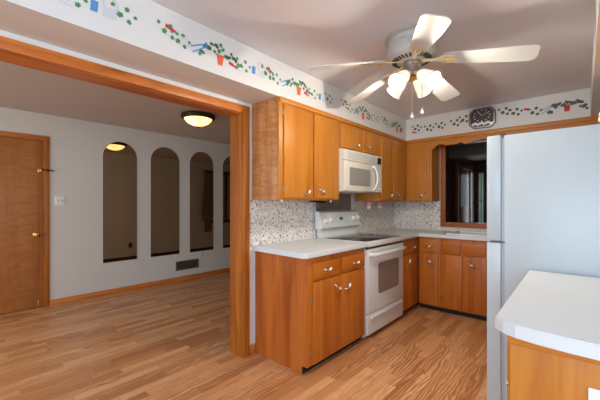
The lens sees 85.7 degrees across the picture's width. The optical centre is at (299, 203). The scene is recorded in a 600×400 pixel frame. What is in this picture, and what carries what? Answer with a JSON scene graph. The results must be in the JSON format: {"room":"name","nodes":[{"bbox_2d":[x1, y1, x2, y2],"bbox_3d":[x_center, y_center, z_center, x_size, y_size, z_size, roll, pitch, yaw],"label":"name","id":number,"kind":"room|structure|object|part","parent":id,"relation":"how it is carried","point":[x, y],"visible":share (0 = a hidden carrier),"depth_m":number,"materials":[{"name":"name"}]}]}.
{"room":"kitchen","nodes":[
{"label":"kitchen","id":0,"kind":"room"},
{"bbox_2d":[0,107,229,299],"bbox_3d":[-2.307,0.088,5.024,0.100,2.378,9.900,0,0,41],"label":"wall","id":1,"kind":"structure","parent":0,"point":[77,147],"depth_m":4.44,"materials":[{"name":"beige paint"}]},
{"bbox_2d":[0,131,53,313],"bbox_3d":[-3.435,0.225,3.662,0.124,2.105,1.045,0,0,41],"label":"door","id":2,"kind":"structure","parent":1,"relation":"in","point":[24,163],"depth_m":3.85,"materials":[{"name":"brown wood"}]},
{"bbox_2d":[54,196,64,204],"bbox_3d":[-3.043,-0.031,4.100,0.016,0.115,0.115,0,0,41],"label":"light switch","id":3,"kind":"object","parent":1,"relation":"attached to","point":[58,200],"visible":1,"depth_m":4.10,"materials":[{"name":"white plastic"}]},
{"bbox_2d":[103,142,136,262],"bbox_3d":[-2.573,-0.026,4.639,0.008,1.709,0.452,0,0,41],"label":"arched mirror","id":4,"kind":"object","parent":1,"relation":"attached to","point":[119,158],"visible":1,"depth_m":4.62,"materials":[{"name":"brown mirror"}]},
{"bbox_2d":[49,268,229,305],"bbox_3d":[-1.125,1.241,6.282,0.014,0.072,6.029,0,0,41],"label":"baseboard","id":5,"kind":"structure","parent":1,"relation":"attached to","point":[181,278],"depth_m":4.73,"materials":[{"name":"brown wood"}]},
{"bbox_2d":[151,147,178,256],"bbox_3d":[-2.135,-0.032,5.137,0.008,1.719,0.464,0,0,41],"label":"arched mirror","id":6,"kind":"object","parent":1,"relation":"attached to","point":[164,161],"visible":1,"depth_m":5.12,"materials":[{"name":"brown mirror"}]},
{"bbox_2d":[176,259,198,270],"bbox_3d":[-1.885,1.027,5.419,0.012,0.150,0.410,0,0,41],"label":"air vent","id":7,"kind":"object","parent":1,"relation":"in","point":[193,263],"visible":1,"depth_m":5.41,"materials":[{"name":"brown metal"}]},
{"bbox_2d":[190,152,212,251],"bbox_3d":[-1.705,-0.034,5.626,0.008,1.724,0.456,0,0,41],"label":"arched mirror","id":8,"kind":"object","parent":1,"relation":"attached to","point":[201,163],"visible":1,"depth_m":5.61,"materials":[{"name":"brown mirror"}]},
{"bbox_2d":[223,156,229,247],"bbox_3d":[-1.266,-0.035,6.125,0.008,1.726,0.458,0,0,41],"label":"arched mirror","id":9,"kind":"object","parent":1,"relation":"attached to","point":[226,165],"visible":0.42,"depth_m":6.01,"materials":[{"name":"brown mirror"}]},
{"bbox_2d":[0,30,474,344],"bbox_3d":[0.533,0.057,3.925,0.153,2.440,12.000,0,0,41],"label":"wall","id":10,"kind":"structure","parent":0,"point":[2,33],"depth_m":2.74,"materials":[{"name":"white paint"}]},
{"bbox_2d":[0,36,249,357],"bbox_3d":[-1.617,0.235,1.485,0.186,2.083,3.414,0,0,41],"label":"trim opening","id":11,"kind":"structure","parent":10,"relation":"attached to","point":[12,51],"depth_m":2.66,"materials":[{"name":"brown wood"}]},
{"bbox_2d":[0,0,405,139],"bbox_3d":[-0.839,-0.981,2.016,0.326,0.279,7.120,0,0,41],"label":"soffit","id":12,"kind":"structure","parent":10,"relation":"attached to","point":[146,36],"depth_m":1.95,"materials":[{"name":"white paint"}]},
{"bbox_2d":[250,343,254,354],"bbox_3d":[-0.408,1.237,2.742,0.014,0.080,0.068,0,0,41],"label":"baseboard","id":13,"kind":"structure","parent":10,"relation":"attached to","point":[252,346],"depth_m":2.74,"materials":[{"name":"brown wood"}]},
{"bbox_2d":[252,97,338,201],"bbox_3d":[0.003,-0.425,2.934,0.376,0.829,0.820,0,0,41],"label":"upper cabinet","id":14,"kind":"object","parent":10,"relation":"attached to","point":[295,150],"visible":1,"depth_m":2.69,"materials":[{"name":"brown wood"}]},
{"bbox_3d":[-0.294,-0.434,2.652,0.303,0.811,0.005,0,0,41],"label":"panel","id":15,"kind":"part","parent":14,"relation":"part of","materials":[{"name":"brown wood"}]},
{"bbox_3d":[-0.009,-0.417,2.702,0.016,0.744,0.363,0,0,41],"label":"door","id":16,"kind":"part","parent":14,"relation":"part of","materials":[{"name":"brown wood"}]},
{"bbox_2d":[308,200,325,207],"bbox_3d":[0.183,0.009,3.175,0.165,0.073,0.210,0,0,41],"label":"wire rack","id":17,"kind":"object","parent":14,"relation":"attached to","point":[317,202],"visible":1,"depth_m":3.13,"materials":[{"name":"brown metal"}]},
{"bbox_3d":[0.247,-0.417,2.993,0.016,0.744,0.378,0,0,41],"label":"door","id":18,"kind":"part","parent":14,"relation":"part of","materials":[{"name":"brown wood"}]},
{"bbox_2d":[313,202,313,237],"bbox_3d":[0.136,0.167,3.355,0.004,0.390,0.012,0,0,41],"label":"strip","id":19,"kind":"object","parent":10,"relation":"attached to","point":[313,202],"visible":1,"depth_m":3.36,"materials":[{"name":"grey metal"}]},
{"bbox_2d":[250,193,440,245],"bbox_3d":[0.736,0.120,3.544,0.673,0.486,2.745,0,0,41],"label":"backsplash","id":20,"kind":"structure","parent":10,"relation":"attached to","point":[271,221],"depth_m":3.33,"materials":[{"name":"tile"}]},
{"bbox_2d":[316,194,350,210],"bbox_3d":[0.391,-0.013,3.647,0.002,0.190,0.675,0,0,41],"label":"panel","id":21,"kind":"object","parent":20,"relation":"attached to","point":[344,201],"visible":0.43,"depth_m":3.69,"materials":[{"name":"silver metal"}]},
{"bbox_2d":[338,121,378,155],"bbox_3d":[0.544,-0.689,3.549,0.376,0.302,0.815,0,0,41],"label":"upper cabinet","id":22,"kind":"object","parent":10,"relation":"attached to","point":[351,137],"visible":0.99,"depth_m":3.39,"materials":[{"name":"brown wood"}]},
{"bbox_3d":[0.523,-0.671,3.308,0.016,0.236,0.380,0,0,41],"label":"door","id":23,"kind":"part","parent":22,"relation":"part of","materials":[{"name":"brown wood"}]},
{"bbox_2d":[339,148,381,193],"bbox_3d":[0.562,-0.326,3.508,0.434,0.421,0.768,0,0,41],"label":"microwave","id":24,"kind":"object","parent":22,"relation":"attached to","point":[359,173],"visible":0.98,"depth_m":3.33,"materials":[{"name":"beige plastic"}]},
{"bbox_3d":[0.605,-0.272,3.337,0.032,0.297,0.568,0,0,41],"label":"door","id":25,"kind":"part","parent":24,"relation":"part of","materials":[{"name":"beige plastic"}]},
{"bbox_3d":[0.821,-0.271,3.521,0.074,0.281,0.027,0,0,4],"label":"handle","id":26,"kind":"part","parent":24,"relation":"part of","materials":[{"name":"white plastic"}]},
{"bbox_3d":[0.859,-0.272,3.627,0.030,0.297,0.197,0,0,41],"label":"control panel","id":27,"kind":"part","parent":24,"relation":"part of","materials":[{"name":"beige plastic"}]},
{"bbox_3d":[0.784,-0.671,3.605,0.016,0.236,0.370,0,0,41],"label":"door","id":28,"kind":"part","parent":22,"relation":"part of","materials":[{"name":"brown wood"}]},
{"bbox_2d":[355,134,405,200],"bbox_3d":[1.169,-0.434,4.260,0.376,0.811,1.074,0,0,41],"label":"upper cabinet","id":29,"kind":"object","parent":10,"relation":"attached to","point":[392,152],"visible":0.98,"depth_m":3.98,"materials":[{"name":"brown wood"}]},
{"bbox_2d":[366,201,371,208],"bbox_3d":[0.833,0.020,3.901,0.074,0.098,0.074,0,0,41],"label":"hanging ornament","id":30,"kind":"object","parent":29,"relation":"hanging from","point":[368,203],"visible":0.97,"depth_m":3.88,"materials":[{"name":"pink ceramic"}]},
{"bbox_2d":[377,201,382,208],"bbox_3d":[1.018,0.020,4.111,0.074,0.098,0.074,0,0,41],"label":"hanging ornament","id":31,"kind":"object","parent":29,"relation":"hanging from","point":[379,203],"visible":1,"depth_m":4.09,"materials":[{"name":"pink ceramic"}]},
{"bbox_3d":[1.052,-0.417,3.909,0.016,0.744,0.290,0,0,41],"label":"door","id":32,"kind":"part","parent":29,"relation":"part of","materials":[{"name":"brown wood"}]},
{"bbox_3d":[1.276,-0.417,4.164,0.016,0.744,0.360,0,0,41],"label":"door","id":33,"kind":"part","parent":29,"relation":"part of","materials":[{"name":"brown wood"}]},
{"bbox_2d":[455,163,470,221],"bbox_3d":[3.781,0.202,7.461,0.055,2.150,1.100,0,0,41],"label":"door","id":34,"kind":"structure","parent":10,"relation":"in","point":[462,172],"depth_m":7.33,"materials":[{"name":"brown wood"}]},
{"bbox_2d":[0,271,486,399],"bbox_3d":[1.198,1.327,3.407,7.900,0.100,12.500,0,0,41],"label":"floor","id":35,"kind":"structure","parent":0,"point":[169,341],"depth_m":2.64,"materials":[{"name":"brown wood"}]},
{"bbox_2d":[255,248,364,373],"bbox_3d":[0.125,0.841,2.871,0.642,0.872,0.826,0,0,41],"label":"base cabinet","id":36,"kind":"object","parent":35,"relation":"on","point":[308,311],"visible":0.98,"depth_m":2.58,"materials":[{"name":"orange wood"}]},
{"bbox_3d":[-0.161,0.841,2.576,0.576,0.872,0.006,0,0,41],"label":"panel","id":37,"kind":"part","parent":36,"relation":"part of","materials":[{"name":"brown wood"}]},
{"bbox_2d":[252,238,367,258],"bbox_3d":[0.100,0.383,2.854,0.627,0.040,0.890,0,0,41],"label":"countertop","id":38,"kind":"structure","parent":36,"relation":"on","point":[313,247],"depth_m":2.70,"materials":[{"name":"white laminate"}]},
{"bbox_3d":[0.212,0.516,2.552,0.016,0.122,0.357,0,0,41],"label":"drawer","id":39,"kind":"part","parent":36,"relation":"part of","materials":[{"name":"orange wood"}]},
{"bbox_3d":[0.215,0.902,2.555,0.016,0.614,0.365,0,0,41],"label":"door","id":40,"kind":"part","parent":36,"relation":"part of","materials":[{"name":"orange wood"}]},
{"bbox_3d":[0.466,0.902,2.840,0.016,0.614,0.378,0,0,41],"label":"door","id":41,"kind":"part","parent":36,"relation":"part of","materials":[{"name":"orange wood"}]},
{"bbox_3d":[0.469,0.516,2.844,0.016,0.122,0.368,0,0,41],"label":"drawer","id":42,"kind":"part","parent":36,"relation":"part of","materials":[{"name":"orange wood"}]},
{"bbox_2d":[315,210,405,337],"bbox_3d":[0.678,0.681,3.446,0.673,1.192,0.821,0,0,41],"label":"range","id":43,"kind":"object","parent":35,"relation":"on","point":[383,267],"visible":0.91,"depth_m":3.31,"materials":[{"name":"white metal"}]},
{"bbox_2d":[321,233,403,246],"bbox_3d":[0.665,0.384,3.480,0.608,0.046,0.787,0,0,41],"label":"cooktop","id":44,"kind":"object","parent":43,"relation":"in","point":[373,240],"depth_m":3.37,"materials":[{"name":"black glass"}]},
{"bbox_3d":[0.874,1.137,3.296,0.028,0.191,0.769,0,0,41],"label":"storage drawer","id":45,"kind":"part","parent":43,"relation":"part of","materials":[{"name":"white metal"}]},
{"bbox_3d":[0.876,0.732,3.295,0.032,0.600,0.769,0,0,41],"label":"oven door","id":46,"kind":"part","parent":43,"relation":"part of","materials":[{"name":"white metal"}]},
{"bbox_3d":[0.893,1.076,3.280,0.022,0.026,0.685,0,0,41],"label":"handle","id":47,"kind":"part","parent":43,"relation":"part of","materials":[{"name":"white metal"}]},
{"bbox_3d":[0.910,0.482,3.264,0.084,0.042,0.756,0,0,41],"label":"handle","id":48,"kind":"part","parent":43,"relation":"part of","materials":[{"name":"white metal"}]},
{"bbox_2d":[402,237,418,312],"bbox_3d":[1.278,0.841,4.183,0.642,0.872,1.067,0,0,41],"label":"base cabinet","id":49,"kind":"object","parent":35,"relation":"on","point":[410,297],"visible":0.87,"depth_m":3.78,"materials":[{"name":"orange wood"}]},
{"bbox_3d":[1.286,0.509,3.773,0.016,0.135,0.415,0,0,41],"label":"drawer","id":50,"kind":"part","parent":49,"relation":"part of","materials":[{"name":"orange wood"}]},
{"bbox_2d":[357,228,489,240],"bbox_3d":[1.703,0.383,3.810,1.773,0.040,1.067,0,0,41],"label":"countertop","id":51,"kind":"structure","parent":49,"relation":"on","point":[407,233],"depth_m":3.89,"materials":[{"name":"white laminate"}]},
{"bbox_2d":[446,231,486,236],"bbox_3d":[2.126,0.425,3.720,0.714,0.153,0.459,0,0,41],"label":"sink","id":52,"kind":"object","parent":51,"relation":"in","point":[465,233],"visible":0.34,"depth_m":3.91,"materials":[{"name":"white ceramic"}]},
{"bbox_2d":[456,233,486,234],"bbox_3d":[2.126,0.437,3.720,0.654,0.130,0.399,0,0,41],"label":"basin","id":53,"kind":"object","parent":52,"relation":"in","point":[456,233],"depth_m":3.95,"materials":[{"name":"white ceramic"}]},
{"bbox_2d":[419,237,441,310],"bbox_3d":[1.728,0.841,4.067,0.252,0.872,0.648,0,0,41],"label":"base cabinet","id":54,"kind":"object","parent":35,"relation":"on","point":[429,247],"visible":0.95,"depth_m":3.85,"materials":[{"name":"orange wood"}]},
{"bbox_3d":[1.541,0.508,3.858,0.200,0.138,0.016,0,0,41],"label":"drawer","id":55,"kind":"part","parent":54,"relation":"part of","materials":[{"name":"orange wood"}]},
{"bbox_3d":[1.541,0.897,3.858,0.200,0.610,0.016,0,0,41],"label":"door","id":56,"kind":"part","parent":54,"relation":"part of","materials":[{"name":"orange wood"}]},
{"bbox_2d":[441,238,488,320],"bbox_3d":[2.165,0.841,3.682,0.910,0.872,0.648,0,0,41],"label":"base cabinet","id":57,"kind":"object","parent":35,"relation":"on","point":[463,262],"visible":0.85,"depth_m":3.60,"materials":[{"name":"orange wood"}]},
{"bbox_3d":[1.729,0.508,3.693,0.196,0.138,0.016,0,0,41],"label":"false drawer","id":58,"kind":"part","parent":57,"relation":"part of","materials":[{"name":"orange wood"}]},
{"bbox_3d":[1.734,0.897,3.689,0.210,0.610,0.016,0,0,41],"label":"door","id":59,"kind":"part","parent":57,"relation":"part of","materials":[{"name":"orange wood"}]},
{"bbox_3d":[1.993,0.461,3.486,0.910,0.112,0.020,0,0,41],"label":"rail","id":60,"kind":"part","parent":57,"relation":"part of","materials":[{"name":"orange wood"}]},
{"bbox_3d":[1.903,0.508,3.540,0.236,0.138,0.016,0,0,41],"label":"false drawer","id":61,"kind":"part","parent":57,"relation":"part of","materials":[{"name":"orange wood"}]},
{"bbox_3d":[1.906,0.897,3.537,0.228,0.610,0.016,0,0,41],"label":"door","id":62,"kind":"part","parent":57,"relation":"part of","materials":[{"name":"orange wood"}]},
{"bbox_2d":[487,124,599,399],"bbox_3d":[1.671,0.434,1.951,0.903,1.686,0.765,0,0,41],"label":"refrigerator","id":63,"kind":"object","parent":35,"relation":"on","point":[543,187],"visible":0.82,"depth_m":1.78,"materials":[{"name":"white metal"}]},
{"bbox_3d":[1.395,0.719,2.195,0.075,0.976,0.762,0,0,41],"label":"fridge door","id":64,"kind":"part","parent":63,"relation":"part of","materials":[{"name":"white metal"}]},
{"bbox_3d":[1.395,-0.089,2.195,0.075,0.621,0.762,0,0,41],"label":"freezer door","id":65,"kind":"part","parent":63,"relation":"part of","materials":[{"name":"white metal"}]},
{"bbox_2d":[506,335,599,399],"bbox_3d":[1.171,0.841,1.176,0.652,0.872,0.967,0,0,41],"label":"base cabinet","id":66,"kind":"object","parent":35,"relation":"on","point":[534,372],"visible":0.59,"depth_m":0.94,"materials":[{"name":"brown wood"}]},
{"bbox_3d":[0.817,0.509,1.200,0.016,0.135,0.440,0,0,41],"label":"drawer","id":67,"kind":"part","parent":66,"relation":"part of","materials":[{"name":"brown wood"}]},
{"bbox_3d":[0.817,0.897,1.200,0.016,0.610,0.440,0,0,41],"label":"door","id":68,"kind":"part","parent":66,"relation":"part of","materials":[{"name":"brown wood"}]},
{"bbox_2d":[495,270,599,360],"bbox_3d":[1.156,0.383,1.161,0.655,0.040,1.029,0,0,41],"label":"countertop","id":69,"kind":"structure","parent":66,"relation":"on","point":[557,311],"depth_m":1.05,"materials":[{"name":"white laminate"}]},
{"bbox_3d":[0.875,0.418,0.805,0.607,0.026,0.018,0,0,41],"label":"trim","id":70,"kind":"part","parent":66,"relation":"part of","materials":[{"name":"brown wood"}]},
{"bbox_2d":[588,387,599,399],"bbox_3d":[0.814,0.560,0.857,0.075,0.118,0.008,0,0,41],"label":"wall outlet","id":71,"kind":"object","parent":66,"relation":"attached to","point":[593,394],"visible":1,"depth_m":0.87,"materials":[{"name":"white plastic"}]},
{"bbox_2d":[0,0,594,160],"bbox_3d":[1.165,-1.151,3.370,7.500,0.137,12.000,0,0,41],"label":"ceiling","id":72,"kind":"structure","parent":0,"point":[302,35],"depth_m":2.43,"materials":[{"name":"white paint"}]},
{"bbox_2d":[181,111,214,127],"bbox_3d":[-1.264,-1.016,4.014,0.410,0.169,0.410,0,0,41],"label":"ceiling light","id":73,"kind":"object","parent":72,"relation":"attached to","point":[195,118],"visible":1,"depth_m":3.90,"materials":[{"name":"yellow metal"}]},
{"bbox_3d":[-1.264,-1.012,4.014,0.336,0.107,0.336,0,0,41],"label":"lamp shade","id":74,"kind":"part","parent":73,"relation":"part of","materials":[{"name":"glass"}]},
{"bbox_2d":[308,13,540,118],"bbox_3d":[0.793,-0.843,2.203,1.351,0.552,1.322,0,0,41],"label":"ceiling fan","id":75,"kind":"object","parent":72,"relation":"hanging from","point":[410,47],"visible":1,"depth_m":2.08,"materials":[{"name":"white metal"}]},
{"bbox_3d":[0.315,-0.903,2.117,0.513,0.098,0.143,0,0,-7],"label":"blade","id":76,"kind":"part","parent":75,"relation":"part of","materials":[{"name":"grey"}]},
{"bbox_3d":[0.554,-0.903,2.583,0.143,0.098,0.513,0,0,-25],"label":"blade","id":77,"kind":"part","parent":75,"relation":"part of","materials":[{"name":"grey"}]},
{"bbox_2d":[385,84,406,99],"bbox_3d":[0.695,-0.812,2.285,0.170,0.159,0.123,0,0,41],"label":"shade","id":78,"kind":"object","parent":75,"relation":"attached to","point":[396,95],"depth_m":2.27,"materials":[{"name":"white glass"}]},
{"bbox_2d":[388,70,409,91],"bbox_3d":[0.656,-0.812,2.126,0.123,0.159,0.170,0,0,41],"label":"shade","id":79,"kind":"object","parent":75,"relation":"attached to","point":[397,82],"depth_m":2.12,"materials":[{"name":"white glass"}]},
{"bbox_2d":[413,79,433,98],"bbox_3d":[0.854,-0.812,2.245,0.123,0.159,0.170,0,0,41],"label":"shade","id":80,"kind":"object","parent":75,"relation":"attached to","point":[421,91],"depth_m":2.23,"materials":[{"name":"white glass"}]},
{"bbox_2d":[415,69,440,89],"bbox_3d":[0.815,-0.812,2.087,0.170,0.159,0.123,0,0,41],"label":"shade","id":81,"kind":"object","parent":75,"relation":"attached to","point":[430,79],"depth_m":2.09,"materials":[{"name":"white glass"}]},
{"bbox_3d":[0.684,-0.903,1.746,0.143,0.098,0.513,0,0,11],"label":"blade","id":82,"kind":"part","parent":75,"relation":"part of","materials":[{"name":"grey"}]},
{"bbox_3d":[1.071,-0.903,2.500,0.513,0.098,0.143,0,0,-43],"label":"blade","id":83,"kind":"part","parent":75,"relation":"part of","materials":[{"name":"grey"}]},
{"bbox_3d":[1.151,-0.903,1.982,0.513,0.098,0.143,0,0,29],"label":"blade","id":84,"kind":"part","parent":75,"relation":"part of","materials":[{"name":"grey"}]},
{"bbox_2d":[449,142,486,157],"bbox_3d":[3.854,-0.973,5.233,3.102,0.219,0.150,0,0,41],"label":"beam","id":85,"kind":"structure","parent":72,"relation":"attached to","point":[473,149],"depth_m":5.84,"materials":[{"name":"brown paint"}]},
{"bbox_2d":[441,227,486,231],"bbox_3d":[2.432,0.079,3.974,2.654,2.397,0.140,0,0,41],"label":"wall","id":86,"kind":"structure","parent":0,"point":[442,228],"depth_m":4.17,"materials":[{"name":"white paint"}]},
{"bbox_2d":[406,140,439,200],"bbox_3d":[1.637,-0.434,4.332,0.337,0.811,0.354,0,0,41],"label":"upper cabinet","id":87,"kind":"object","parent":86,"relation":"attached to","point":[422,162],"visible":0.98,"depth_m":4.22,"materials":[{"name":"brown wood"}]},
{"bbox_3d":[1.548,-0.417,4.233,0.285,0.744,0.016,0,0,41],"label":"door","id":88,"kind":"part","parent":87,"relation":"part of","materials":[{"name":"brown wood"}]},
{"bbox_2d":[440,139,486,228],"bbox_3d":[2.390,-0.267,3.994,1.213,1.160,0.164,0,0,41],"label":"window","id":89,"kind":"structure","parent":86,"relation":"in","point":[444,149],"depth_m":4.31,"materials":[{"name":"brown wood"}]},
{"bbox_2d":[469,106,495,128],"bbox_3d":[2.101,-0.985,3.732,0.275,0.235,0.038,0,0,41],"label":"wall clock","id":90,"kind":"object","parent":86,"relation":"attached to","point":[485,117],"visible":1,"depth_m":3.72,"materials":[{"name":"grey plastic"}]},
{"bbox_2d":[406,88,590,140],"bbox_3d":[2.223,-0.981,3.856,1.846,0.279,0.312,0,0,41],"label":"soffit","id":91,"kind":"structure","parent":86,"relation":"attached to","point":[576,103],"depth_m":3.53,"materials":[{"name":"white paint"}]},
{"bbox_2d":[591,0,599,120],"bbox_3d":[2.008,-0.981,1.923,0.384,0.279,3.500,0,0,41],"label":"trim","id":92,"kind":"structure","parent":86,"relation":"attached to","point":[595,74],"depth_m":2.11,"materials":[{"name":"white paint"}]},
{"bbox_2d":[475,160,486,222],"bbox_3d":[5.689,0.097,7.315,3.114,2.360,0.100,0,0,41],"label":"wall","id":93,"kind":"structure","parent":0,"point":[480,166],"depth_m":8.20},
{"bbox_2d":[478,172,483,222],"bbox_3d":[4.626,-0.063,8.245,0.140,1.440,0.054,0,0,41],"label":"window","id":94,"kind":"structure","parent":93,"relation":"in","point":[479,200],"depth_m":8.22,"materials":[{"name":"clear glass"}]},
{"bbox_3d":[2.189,0.079,1.763,0.100,2.397,3.500,0,0,41],"label":"wall","id":95,"kind":"structure","parent":0,"visible":0},
{"bbox_2d":[279,96,598,143],"bbox_3d":[1.469,-0.821,2.709,2.229,0.040,2.410,0,0,41],"label":"crown molding","id":96,"kind":"structure","parent":95,"relation":"attached to","point":[281,99],"depth_m":3.39,"materials":[{"name":"brown wood"}]},
{"bbox_2d":[432,120,599,149],"bbox_3d":[2.399,-0.744,3.510,1.890,0.112,0.020,0,0,41],"label":"window valance","id":97,"kind":"object","parent":95,"relation":"attached to","point":[467,139],"visible":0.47,"depth_m":3.61,"materials":[{"name":"brown wood"}]},
{"label":"outside","id":98,"kind":"structure","parent":0,"visible":0},
{"bbox_2d":[480,174,482,222],"bbox_3d":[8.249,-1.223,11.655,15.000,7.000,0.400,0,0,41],"label":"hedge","id":99,"kind":"object","parent":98,"point":[480,174],"visible":0.02,"depth_m":12.48,"materials":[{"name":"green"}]}
]}

